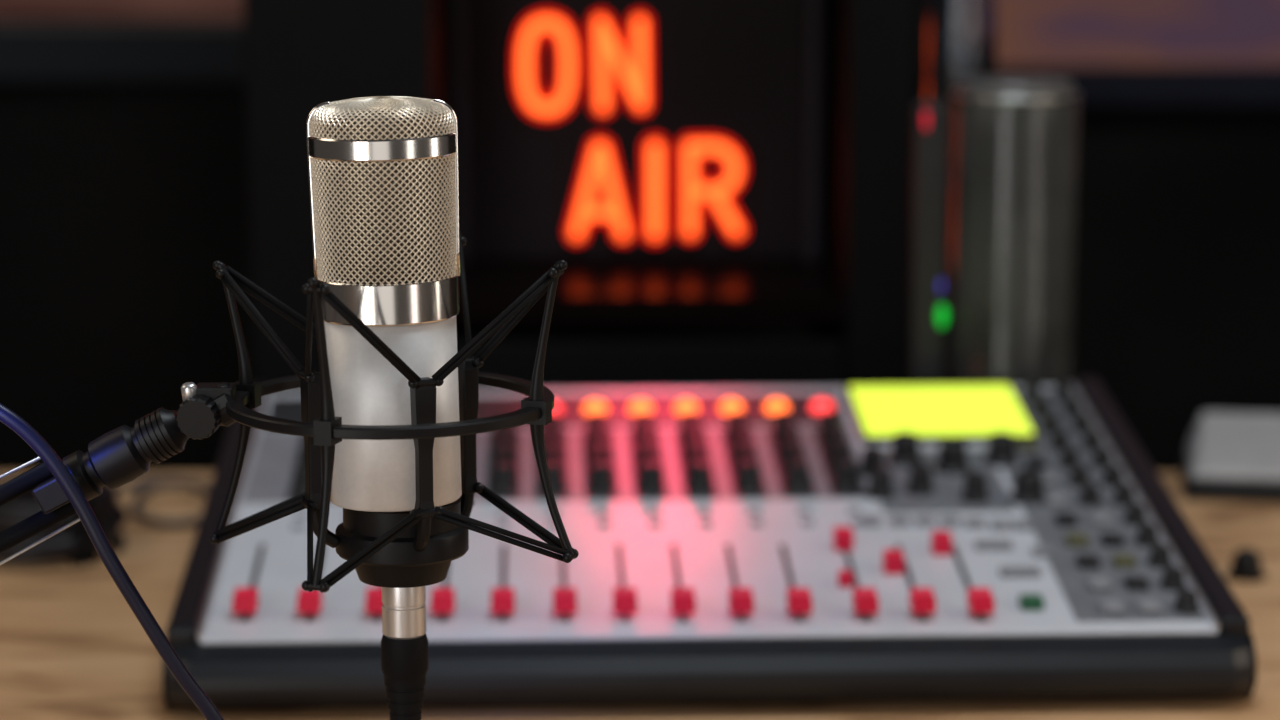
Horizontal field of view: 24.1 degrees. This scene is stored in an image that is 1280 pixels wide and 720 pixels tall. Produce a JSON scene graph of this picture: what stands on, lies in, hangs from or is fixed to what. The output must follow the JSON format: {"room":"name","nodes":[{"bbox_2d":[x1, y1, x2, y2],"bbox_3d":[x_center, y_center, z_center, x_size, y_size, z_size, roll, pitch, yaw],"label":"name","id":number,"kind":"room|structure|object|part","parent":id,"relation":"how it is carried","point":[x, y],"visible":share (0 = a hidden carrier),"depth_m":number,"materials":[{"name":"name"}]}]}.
{"room":"studio","nodes":[
{"label":"studio","id":0,"kind":"room"},
{"bbox_2d":[0,0,1279,472],"bbox_3d":[0.000,-0.624,2.672,4.800,2.700,0.080,0,10,0],"label":"wall","id":1,"kind":"structure","parent":0,"point":[119,201],"depth_m":2.73,"materials":[{"name":"black paint"}]},
{"bbox_2d":[0,0,242,18],"bbox_3d":[-0.950,-0.778,2.635,1.300,0.982,0.020,0,10,0],"label":"monitor screen","id":2,"kind":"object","parent":1,"relation":"in","point":[9,9],"depth_m":2.71,"materials":[{"name":"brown glass"}]},
{"bbox_2d":[0,23,243,28],"bbox_3d":[-0.950,-0.295,2.656,1.340,0.005,0.005,0,10,0],"label":"trim","id":3,"kind":"structure","parent":1,"relation":"attached to","point":[2,25],"depth_m":2.65,"materials":[{"name":"black"}]},
{"bbox_2d":[0,19,244,81],"bbox_3d":[-0.950,-0.278,2.688,1.340,0.053,0.050,0,10,0],"label":"trim","id":4,"kind":"structure","parent":1,"relation":"attached to","point":[26,55],"depth_m":2.66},
{"bbox_2d":[997,0,1279,65],"bbox_3d":[0.940,-0.756,2.639,1.320,1.028,0.020,0,10,0],"label":"monitor screen","id":5,"kind":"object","parent":1,"relation":"in","point":[1030,32],"depth_m":2.71,"materials":[{"name":"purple glass"}]},
{"bbox_2d":[997,66,1279,106],"bbox_3d":[0.940,-0.245,2.683,1.360,0.034,0.030,0,10,0],"label":"trim","id":6,"kind":"structure","parent":1,"relation":"attached to","point":[1097,86],"depth_m":2.67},
{"bbox_3d":[0.000,0.970,1.263,4.800,0.050,3.350,0,10,0],"label":"floor","id":7,"kind":"structure","parent":0,"visible":0},
{"bbox_2d":[243,0,916,390],"bbox_3d":[-0.038,0.086,2.188,0.432,1.370,0.420,0,10,0],"label":"housing","id":8,"kind":"object","parent":7,"relation":"on","point":[300,55],"visible":0.28,"depth_m":1.95,"materials":[{"name":"black plastic"}]},
{"bbox_3d":[-0.195,0.086,2.188,0.120,1.370,0.420,0,10,0],"label":"panel","id":9,"kind":"part","parent":8,"relation":"part of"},
{"bbox_2d":[451,0,821,262],"bbox_3d":[-0.003,-0.194,2.110,0.256,0.245,0.067,0,10,0],"label":"sign","id":10,"kind":"object","parent":8,"relation":"on","point":[588,129],"visible":1,"depth_m":2.09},
{"bbox_3d":[0.000,0.366,2.035,0.267,0.772,0.018,0,10,0],"label":"door","id":11,"kind":"part","parent":8,"relation":"part of","materials":[{"name":"black"}]},
{"bbox_2d":[456,240,846,323],"bbox_3d":[0.000,-0.069,2.161,0.269,0.018,0.420,0,10,0],"label":"shelf","id":12,"kind":"object","parent":8,"relation":"attached to","point":[587,291],"depth_m":1.98,"materials":[{"name":"black"}]},
{"bbox_3d":[0.000,-0.356,2.247,0.269,0.518,0.150,0,10,0],"label":"panel","id":13,"kind":"part","parent":8,"relation":"part of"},
{"bbox_3d":[0.156,0.086,2.188,0.043,1.370,0.420,0,10,0],"label":"panel","id":14,"kind":"part","parent":8,"relation":"part of","materials":[{"name":"black plastic"}]},
{"bbox_2d":[0,473,1279,719],"bbox_3d":[0.000,0.576,1.199,1.900,0.750,1.562,0,10,0],"label":"desk","id":15,"kind":"object","parent":7,"relation":"on","point":[72,647],"visible":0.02,"depth_m":1.47,"materials":[{"name":"brown wood"}]},
{"bbox_2d":[0,479,127,565],"bbox_3d":[-0.355,0.084,1.709,0.094,0.042,0.154,-8,13,-38],"label":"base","id":16,"kind":"object","parent":15,"relation":"on","point":[73,544],"visible":0.41,"depth_m":1.65,"materials":[{"name":"black metal"}]},
{"bbox_2d":[0,407,188,564],"bbox_3d":[-0.333,0.114,1.092,0.344,0.197,0.130,0,10,0],"label":"boom arm","id":17,"kind":"object","parent":15,"relation":"on","point":[122,454],"visible":0.97,"depth_m":1.07,"materials":[{"name":"black metal"}]},
{"bbox_3d":[-0.326,0.089,1.085,0.229,0.114,0.001,0,10,0],"label":"tension rod","id":18,"kind":"part","parent":17,"relation":"part of","materials":[{"name":"silver metal"}]},
{"bbox_3d":[-0.311,0.118,1.090,0.223,0.127,0.001,0,10,0],"label":"tension rod","id":19,"kind":"part","parent":17,"relation":"part of","materials":[{"name":"silver metal"}]},
{"bbox_2d":[175,232,578,592],"bbox_3d":[-0.093,0.021,1.073,0.126,0.119,0.117,-7,12,-35],"label":"mount","id":20,"kind":"object","parent":17,"relation":"attached to","point":[417,547],"visible":0.79,"depth_m":1.06,"materials":[{"name":"black metal"}]},
{"bbox_3d":[-0.147,0.016,1.091,0.019,0.104,0.010,3,10,15],"label":"mount arm","id":21,"kind":"part","parent":20,"relation":"part of","materials":[{"name":"black metal"}]},
{"bbox_3d":[-0.138,0.058,1.084,0.046,0.024,0.002,8,13,37],"label":"elastic cord","id":22,"kind":"part","parent":20,"relation":"part of","materials":[{"name":"black rubber"}]},
{"bbox_3d":[-0.135,-0.013,1.071,0.043,0.036,0.002,8,13,40],"label":"elastic cord","id":23,"kind":"part","parent":20,"relation":"part of","materials":[{"name":"black rubber"}]},
{"bbox_3d":[-0.131,0.054,1.106,0.050,0.024,0.002,-2,10,-10],"label":"elastic cord","id":24,"kind":"part","parent":20,"relation":"part of","materials":[{"name":"black rubber"}]},
{"bbox_3d":[-0.128,-0.017,1.093,0.045,0.036,0.002,-2,10,-12],"label":"elastic cord","id":25,"kind":"part","parent":20,"relation":"part of","materials":[{"name":"black rubber"}]},
{"bbox_3d":[-0.114,-0.009,1.032,0.002,0.041,0.044,-1,10,-8],"label":"elastic cord","id":26,"kind":"part","parent":20,"relation":"part of","materials":[{"name":"black rubber"}]},
{"bbox_3d":[-0.115,0.064,1.042,0.002,0.022,0.048,-1,10,-6],"label":"elastic cord","id":27,"kind":"part","parent":20,"relation":"part of","materials":[{"name":"black rubber"}]},
{"bbox_3d":[-0.115,0.036,1.064,0.015,0.066,0.013,0,10,0],"label":"post","id":28,"kind":"part","parent":20,"relation":"part of","materials":[{"name":"black metal"}]},
{"bbox_3d":[-0.108,0.025,1.018,0.010,0.108,0.019,3,11,18],"label":"mount arm","id":29,"kind":"part","parent":20,"relation":"part of","materials":[{"name":"black metal"}]},
{"bbox_3d":[-0.093,0.066,1.035,0.002,0.022,0.048,9,13,41],"label":"elastic cord","id":30,"kind":"part","parent":20,"relation":"part of","materials":[{"name":"black rubber"}]},
{"bbox_3d":[-0.092,-0.008,1.025,0.002,0.041,0.044,10,14,44],"label":"elastic cord","id":31,"kind":"part","parent":20,"relation":"part of","materials":[{"name":"black rubber"}]},
{"bbox_2d":[306,96,461,511],"bbox_3d":[-0.089,-0.021,1.069,0.053,0.144,0.053,-1,10,0],"label":"microphone","id":32,"kind":"object","parent":20,"relation":"attached to","point":[383,171],"visible":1,"depth_m":1.05,"materials":[{"name":"silver metal"}]},
{"bbox_2d":[309,96,453,139],"bbox_3d":[-0.091,-0.085,1.057,0.052,0.014,0.052,-1,10,0],"label":"grille","id":33,"kind":"object","parent":32,"relation":"attached to","point":[374,117],"depth_m":1.04,"materials":[{"name":"metal"}]},
{"bbox_2d":[311,154,456,285],"bbox_3d":[-0.090,-0.052,1.063,0.052,0.046,0.052,-1,10,0],"label":"grille","id":34,"kind":"object","parent":32,"relation":"attached to","point":[377,219],"depth_m":1.04,"materials":[{"name":"metal"}]},
{"bbox_2d":[335,498,468,587],"bbox_3d":[-0.086,0.064,1.084,0.048,0.029,0.048,0,10,0],"label":"cup","id":35,"kind":"object","parent":20,"relation":"on","point":[434,536],"depth_m":1.07,"materials":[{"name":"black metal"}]},
{"bbox_3d":[-0.075,0.038,1.053,0.013,0.066,0.015,0,10,0],"label":"post","id":36,"kind":"part","parent":20,"relation":"part of","materials":[{"name":"black metal"}]},
{"bbox_3d":[-0.065,-0.022,1.107,0.002,0.041,0.044,-1,10,-8],"label":"elastic cord","id":37,"kind":"part","parent":20,"relation":"part of","materials":[{"name":"black rubber"}]},
{"bbox_3d":[-0.071,0.005,1.131,0.010,0.108,0.019,3,11,18],"label":"mount arm","id":38,"kind":"part","parent":20,"relation":"part of","materials":[{"name":"black metal"}]},
{"bbox_3d":[-0.064,0.031,1.092,0.015,0.066,0.013,0,10,0],"label":"post","id":39,"kind":"part","parent":20,"relation":"part of","materials":[{"name":"black metal"}]},
{"bbox_3d":[-0.051,-0.011,1.045,0.044,0.041,0.002,-1,10,-8],"label":"elastic cord","id":40,"kind":"part","parent":20,"relation":"part of","materials":[{"name":"black rubber"}]},
{"bbox_3d":[-0.049,0.062,1.058,0.048,0.022,0.002,-1,10,-6],"label":"elastic cord","id":41,"kind":"part","parent":20,"relation":"part of","materials":[{"name":"black rubber"}]},
{"bbox_3d":[-0.044,-0.015,1.067,0.044,0.041,0.002,10,14,44],"label":"elastic cord","id":42,"kind":"part","parent":20,"relation":"part of","materials":[{"name":"black rubber"}]},
{"bbox_3d":[-0.042,0.058,1.079,0.048,0.022,0.002,9,13,41],"label":"elastic cord","id":43,"kind":"part","parent":20,"relation":"part of","materials":[{"name":"black rubber"}]},
{"bbox_3d":[-0.032,0.018,1.056,0.019,0.108,0.010,3,11,18],"label":"mount arm","id":44,"kind":"part","parent":20,"relation":"part of","materials":[{"name":"black metal"}]},
{"bbox_2d":[114,478,210,527],"bbox_3d":[-0.280,0.082,1.807,0.074,0.012,0.120,-6,12,-32],"label":"loose cable","id":45,"kind":"object","parent":15,"relation":"on","point":[148,485],"visible":0.68,"depth_m":1.81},
{"bbox_2d":[0,403,428,719],"bbox_3d":[-0.378,0.098,1.142,0.604,0.210,0.111,3,11,19],"label":"microphone cable","id":46,"kind":"object","parent":15,"relation":"on","point":[404,641],"visible":0.99,"depth_m":1.08,"materials":[{"name":"black rubber"}]},
{"bbox_3d":[-0.382,0.098,1.142,0.598,0.210,0.108,4,11,19],"label":"cord","id":47,"kind":"part","parent":46,"relation":"part of","materials":[{"name":"rubber"}]},
{"bbox_2d":[162,378,1256,710],"bbox_3d":[0.026,0.086,1.571,0.504,0.086,0.417,0,10,-2],"label":"mixer","id":48,"kind":"object","parent":15,"relation":"on","point":[937,541],"visible":0.76,"depth_m":1.47,"materials":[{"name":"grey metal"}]},
{"bbox_3d":[-0.218,0.074,1.564,0.014,0.012,0.388,0,17,-2],"label":"rail","id":49,"kind":"part","parent":48,"relation":"part of","materials":[{"name":"black plastic"}]},
{"bbox_3d":[-0.209,0.073,1.564,0.002,0.003,0.385,0,16,-2],"label":"edge trim","id":50,"kind":"part","parent":48,"relation":"part of","materials":[{"name":"grey metal"}]},
{"bbox_3d":[-0.176,0.062,1.576,0.016,0.014,0.016,0,17,-2],"label":"knob","id":51,"kind":"part","parent":48,"relation":"part of","materials":[{"name":"plastic"}]},
{"bbox_3d":[-0.177,0.053,1.604,0.016,0.014,0.016,0,17,-2],"label":"knob","id":52,"kind":"part","parent":48,"relation":"part of","materials":[{"name":"black plastic"}]},
{"bbox_3d":[-0.072,0.061,1.580,0.016,0.014,0.016,0,17,-2],"label":"knob","id":53,"kind":"part","parent":48,"relation":"part of","materials":[{"name":"black plastic"}]},
{"bbox_3d":[-0.073,0.053,1.608,0.016,0.014,0.016,0,17,-2],"label":"knob","id":54,"kind":"part","parent":48,"relation":"part of","materials":[{"name":"black plastic"}]},
{"bbox_3d":[-0.074,0.045,1.634,0.016,0.014,0.016,0,17,-2],"label":"knob","id":55,"kind":"part","parent":48,"relation":"part of","materials":[{"name":"plastic"}]},
{"bbox_3d":[-0.075,0.037,1.660,0.016,0.014,0.016,0,17,-2],"label":"knob","id":56,"kind":"part","parent":48,"relation":"part of","materials":[{"name":"black plastic"}]},
{"bbox_3d":[-0.047,0.052,1.609,0.016,0.014,0.016,0,17,-2],"label":"knob","id":57,"kind":"part","parent":48,"relation":"part of","materials":[{"name":"plastic"}]},
{"bbox_3d":[-0.046,0.061,1.581,0.016,0.014,0.016,0,17,-2],"label":"knob","id":58,"kind":"part","parent":48,"relation":"part of","materials":[{"name":"plastic"}]},
{"bbox_3d":[-0.049,0.037,1.661,0.016,0.014,0.016,0,17,-2],"label":"knob","id":59,"kind":"part","parent":48,"relation":"part of","materials":[{"name":"plastic"}]},
{"bbox_3d":[-0.048,0.045,1.635,0.016,0.014,0.016,0,17,-2],"label":"knob","id":60,"kind":"part","parent":48,"relation":"part of","materials":[{"name":"black plastic"}]},
{"bbox_3d":[-0.024,0.037,1.662,0.016,0.014,0.016,0,17,-2],"label":"knob","id":61,"kind":"part","parent":48,"relation":"part of","materials":[{"name":"plastic"}]},
{"bbox_3d":[-0.022,0.044,1.636,0.016,0.014,0.016,0,17,-2],"label":"knob","id":62,"kind":"part","parent":48,"relation":"part of","materials":[{"name":"plastic"}]},
{"bbox_3d":[-0.021,0.052,1.610,0.016,0.014,0.016,0,17,-2],"label":"knob","id":63,"kind":"part","parent":48,"relation":"part of","materials":[{"name":"plastic"}]},
{"bbox_3d":[-0.020,0.061,1.582,0.016,0.014,0.016,0,17,-2],"label":"knob","id":64,"kind":"part","parent":48,"relation":"part of","materials":[{"name":"black plastic"}]},
{"bbox_3d":[0.002,0.037,1.663,0.016,0.014,0.016,0,17,-2],"label":"knob","id":65,"kind":"part","parent":48,"relation":"part of","materials":[{"name":"plastic"}]},
{"bbox_3d":[0.003,0.044,1.637,0.016,0.014,0.016,0,17,-2],"label":"knob","id":66,"kind":"part","parent":48,"relation":"part of","materials":[{"name":"black plastic"}]},
{"bbox_3d":[0.004,0.052,1.611,0.016,0.014,0.016,0,17,-2],"label":"knob","id":67,"kind":"part","parent":48,"relation":"part of","materials":[{"name":"plastic"}]},
{"bbox_3d":[0.006,0.061,1.583,0.016,0.014,0.016,0,17,-2],"label":"knob","id":68,"kind":"part","parent":48,"relation":"part of","materials":[{"name":"plastic"}]},
{"bbox_3d":[0.028,0.037,1.664,0.016,0.014,0.016,0,17,-2],"label":"knob","id":69,"kind":"part","parent":48,"relation":"part of","materials":[{"name":"plastic"}]},
{"bbox_3d":[0.029,0.044,1.638,0.016,0.014,0.016,0,17,-2],"label":"knob","id":70,"kind":"part","parent":48,"relation":"part of","materials":[{"name":"plastic"}]},
{"bbox_3d":[0.030,0.052,1.612,0.016,0.014,0.016,0,17,-2],"label":"knob","id":71,"kind":"part","parent":48,"relation":"part of","materials":[{"name":"plastic"}]},
{"bbox_3d":[0.032,0.060,1.584,0.016,0.014,0.016,0,17,-2],"label":"knob","id":72,"kind":"part","parent":48,"relation":"part of","materials":[{"name":"black plastic"}]},
{"bbox_3d":[0.054,0.036,1.665,0.016,0.014,0.016,0,17,-2],"label":"knob","id":73,"kind":"part","parent":48,"relation":"part of","materials":[{"name":"plastic"}]},
{"bbox_3d":[0.055,0.044,1.639,0.016,0.014,0.016,0,17,-2],"label":"knob","id":74,"kind":"part","parent":48,"relation":"part of","materials":[{"name":"plastic"}]},
{"bbox_3d":[0.056,0.052,1.613,0.016,0.014,0.016,0,17,-2],"label":"knob","id":75,"kind":"part","parent":48,"relation":"part of","materials":[{"name":"plastic"}]},
{"bbox_3d":[0.057,0.060,1.585,0.016,0.014,0.016,0,17,-2],"label":"knob","id":76,"kind":"part","parent":48,"relation":"part of","materials":[{"name":"plastic"}]},
{"bbox_3d":[0.080,0.036,1.665,0.016,0.014,0.016,0,17,-2],"label":"knob","id":77,"kind":"part","parent":48,"relation":"part of","materials":[{"name":"black plastic"}]},
{"bbox_3d":[0.081,0.044,1.640,0.016,0.014,0.016,0,17,-2],"label":"knob","id":78,"kind":"part","parent":48,"relation":"part of","materials":[{"name":"plastic"}]},
{"bbox_3d":[0.082,0.052,1.614,0.016,0.014,0.016,0,17,-2],"label":"knob","id":79,"kind":"part","parent":48,"relation":"part of","materials":[{"name":"black plastic"}]},
{"bbox_3d":[0.083,0.060,1.586,0.016,0.014,0.016,0,17,-2],"label":"knob","id":80,"kind":"part","parent":48,"relation":"part of","materials":[{"name":"plastic"}]},
{"bbox_3d":[0.106,0.036,1.667,0.016,0.014,0.016,0,17,-2],"label":"knob","id":81,"kind":"part","parent":48,"relation":"part of","materials":[{"name":"black plastic"}]},
{"bbox_3d":[0.107,0.044,1.641,0.016,0.014,0.016,0,17,-2],"label":"knob","id":82,"kind":"part","parent":48,"relation":"part of","materials":[{"name":"black plastic"}]},
{"bbox_3d":[0.108,0.051,1.615,0.016,0.014,0.016,0,17,-2],"label":"knob","id":83,"kind":"part","parent":48,"relation":"part of","materials":[{"name":"black plastic"}]},
{"bbox_3d":[0.109,0.060,1.587,0.016,0.014,0.016,0,17,-2],"label":"knob","id":84,"kind":"part","parent":48,"relation":"part of","materials":[{"name":"black plastic"}]},
{"bbox_3d":[0.125,0.054,1.608,0.016,0.014,0.016,0,17,-2],"label":"knob","id":85,"kind":"part","parent":48,"relation":"part of","materials":[{"name":"black plastic"}]},
{"bbox_3d":[0.126,0.064,1.573,0.016,0.014,0.016,0,17,-2],"label":"knob","id":86,"kind":"part","parent":48,"relation":"part of","materials":[{"name":"black plastic"}]},
{"bbox_3d":[0.144,0.048,1.627,0.020,0.016,0.020,0,17,-2],"label":"knob","id":87,"kind":"part","parent":48,"relation":"part of","materials":[{"name":"black plastic"}]},
{"bbox_3d":[0.148,0.062,1.580,0.016,0.014,0.016,0,17,-2],"label":"knob","id":88,"kind":"part","parent":48,"relation":"part of","materials":[{"name":"black plastic"}]},
{"bbox_3d":[0.168,0.051,1.615,0.020,0.016,0.020,0,17,-2],"label":"knob","id":89,"kind":"part","parent":48,"relation":"part of","materials":[{"name":"black plastic"}]},
{"bbox_3d":[0.175,0.066,1.568,0.016,0.014,0.016,0,17,-2],"label":"knob","id":90,"kind":"part","parent":48,"relation":"part of","materials":[{"name":"black plastic"}]},
{"bbox_3d":[0.196,0.048,1.628,0.020,0.016,0.020,0,17,-2],"label":"knob","id":91,"kind":"part","parent":48,"relation":"part of","materials":[{"name":"black plastic"}]},
{"bbox_3d":[0.203,0.066,1.568,0.020,0.016,0.020,0,17,-2],"label":"knob","id":92,"kind":"part","parent":48,"relation":"part of","materials":[{"name":"black plastic"}]},
{"bbox_3d":[0.228,0.018,1.740,0.013,0.010,0.013,0,17,-2],"label":"knob","id":93,"kind":"part","parent":48,"relation":"part of","materials":[{"name":"black plastic"}]},
{"bbox_3d":[0.229,0.026,1.710,0.013,0.010,0.013,0,17,-2],"label":"knob","id":94,"kind":"part","parent":48,"relation":"part of","materials":[{"name":"black plastic"}]},
{"bbox_3d":[0.230,0.035,1.681,0.013,0.010,0.013,0,17,-2],"label":"knob","id":95,"kind":"part","parent":48,"relation":"part of","materials":[{"name":"black plastic"}]},
{"bbox_3d":[0.231,0.044,1.652,0.013,0.010,0.013,0,17,-2],"label":"knob","id":96,"kind":"part","parent":48,"relation":"part of","materials":[{"name":"black plastic"}]},
{"bbox_3d":[0.245,0.017,1.740,0.013,0.010,0.013,0,17,-2],"label":"knob","id":97,"kind":"part","parent":48,"relation":"part of","materials":[{"name":"black plastic"}]},
{"bbox_3d":[0.232,0.052,1.622,0.013,0.010,0.013,0,17,-2],"label":"knob","id":98,"kind":"part","parent":48,"relation":"part of","materials":[{"name":"black plastic"}]},
{"bbox_3d":[0.247,0.026,1.711,0.013,0.010,0.013,0,17,-2],"label":"knob","id":99,"kind":"part","parent":48,"relation":"part of","materials":[{"name":"black plastic"}]},
{"bbox_3d":[0.234,0.061,1.593,0.013,0.010,0.013,0,17,-2],"label":"knob","id":100,"kind":"part","parent":48,"relation":"part of","materials":[{"name":"black plastic"}]},
{"bbox_3d":[0.248,0.035,1.682,0.013,0.009,0.013,0,17,-2],"label":"knob","id":101,"kind":"part","parent":48,"relation":"part of","materials":[{"name":"black plastic"}]},
{"bbox_3d":[0.235,0.070,1.563,0.013,0.010,0.013,0,17,-2],"label":"knob","id":102,"kind":"part","parent":48,"relation":"part of","materials":[{"name":"black plastic"}]},
{"bbox_3d":[0.249,0.044,1.652,0.013,0.010,0.013,0,17,-2],"label":"knob","id":103,"kind":"part","parent":48,"relation":"part of","materials":[{"name":"black plastic"}]},
{"bbox_3d":[0.250,0.052,1.623,0.013,0.010,0.013,0,17,-2],"label":"knob","id":104,"kind":"part","parent":48,"relation":"part of","materials":[{"name":"black plastic"}]},
{"bbox_3d":[0.251,0.061,1.593,0.013,0.010,0.013,0,17,-2],"label":"knob","id":105,"kind":"part","parent":48,"relation":"part of","materials":[{"name":"black plastic"}]},
{"bbox_3d":[0.252,0.070,1.564,0.013,0.009,0.013,0,17,-2],"label":"knob","id":106,"kind":"part","parent":48,"relation":"part of","materials":[{"name":"black plastic"}]},
{"bbox_3d":[0.254,0.079,1.535,0.013,0.010,0.013,0,17,-2],"label":"knob","id":107,"kind":"part","parent":48,"relation":"part of","materials":[{"name":"black plastic"}]},
{"bbox_3d":[0.261,0.070,1.582,0.003,0.003,0.385,0,17,-2],"label":"edge trim","id":108,"kind":"part","parent":48,"relation":"part of","materials":[{"name":"grey metal"}]},
{"bbox_3d":[0.255,0.087,1.505,0.013,0.010,0.013,0,17,-2],"label":"knob","id":109,"kind":"part","parent":48,"relation":"part of","materials":[{"name":"black plastic"}]},
{"bbox_3d":[0.256,0.096,1.476,0.013,0.010,0.013,0,17,-2],"label":"knob","id":110,"kind":"part","parent":48,"relation":"part of","materials":[{"name":"black plastic"}]},
{"bbox_3d":[0.270,0.071,1.582,0.014,0.012,0.388,0,17,-2],"label":"rail","id":111,"kind":"part","parent":48,"relation":"part of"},
{"bbox_3d":[0.257,0.105,1.446,0.013,0.010,0.013,0,17,-2],"label":"knob","id":112,"kind":"part","parent":48,"relation":"part of","materials":[{"name":"black plastic"}]},
{"bbox_3d":[0.258,0.114,1.417,0.013,0.010,0.013,0,17,-2],"label":"knob","id":113,"kind":"part","parent":48,"relation":"part of","materials":[{"name":"black plastic"}]},
{"bbox_2d":[910,101,948,385],"bbox_3d":[0.173,-0.033,1.792,0.020,0.243,0.014,0,10,0],"label":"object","id":114,"kind":"object","parent":15,"relation":"on","point":[928,309],"visible":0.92,"depth_m":1.78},
{"bbox_2d":[923,110,928,129],"bbox_3d":[0.169,-0.141,1.768,0.004,0.012,0.003,0,10,0],"label":"indicator light","id":115,"kind":"object","parent":114,"relation":"attached to","point":[925,112],"depth_m":1.77,"materials":[{"name":"red plastic"}]},
{"bbox_2d":[939,280,942,291],"bbox_3d":[0.179,-0.044,1.785,0.002,0.008,0.003,0,10,0],"label":"indicator light","id":116,"kind":"object","parent":114,"relation":"on","point":[940,281],"depth_m":1.78,"materials":[{"name":"blue plastic"}]},
{"bbox_2d":[937,305,946,327],"bbox_3d":[0.180,-0.026,1.788,0.006,0.014,0.003,0,10,0],"label":"indicator light","id":117,"kind":"object","parent":114,"relation":"attached to","point":[941,309],"depth_m":1.79,"materials":[{"name":"green plastic"}]},
{"bbox_2d":[924,0,997,384],"bbox_3d":[0.196,-0.135,1.843,0.044,0.425,0.044,0,10,0],"label":"glass bottle","id":118,"kind":"object","parent":15,"relation":"on","point":[960,35],"visible":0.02,"depth_m":1.82,"materials":[{"name":"glass"}]},
{"bbox_2d":[948,76,1079,385],"bbox_3d":[0.224,-0.041,1.804,0.075,0.254,0.075,0,10,0],"label":"canister","id":119,"kind":"object","parent":15,"relation":"on","point":[1015,138],"visible":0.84,"depth_m":1.77,"materials":[{"name":"grey metal"}]},
{"bbox_3d":[0.224,-0.161,1.783,0.068,0.010,0.068,0,10,0],"label":"lid","id":120,"kind":"part","parent":119,"relation":"part of","materials":[{"name":"silver metal"}]},
{"bbox_2d":[1180,411,1279,502],"bbox_3d":[0.401,0.060,1.856,0.129,0.037,0.104,2,10,9],"label":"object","id":121,"kind":"object","parent":15,"relation":"on","point":[1228,456],"visible":1,"depth_m":1.84,"materials":[{"name":"grey metal"},{"name":"black plastic"}]},
{"bbox_2d":[1225,548,1266,581],"bbox_3d":[0.330,0.111,1.632,0.022,0.016,0.022,0,10,0],"label":"adapter","id":122,"kind":"object","parent":15,"relation":"on","point":[1246,565],"visible":1,"depth_m":1.63,"materials":[{"name":"black plastic"}]}
]}

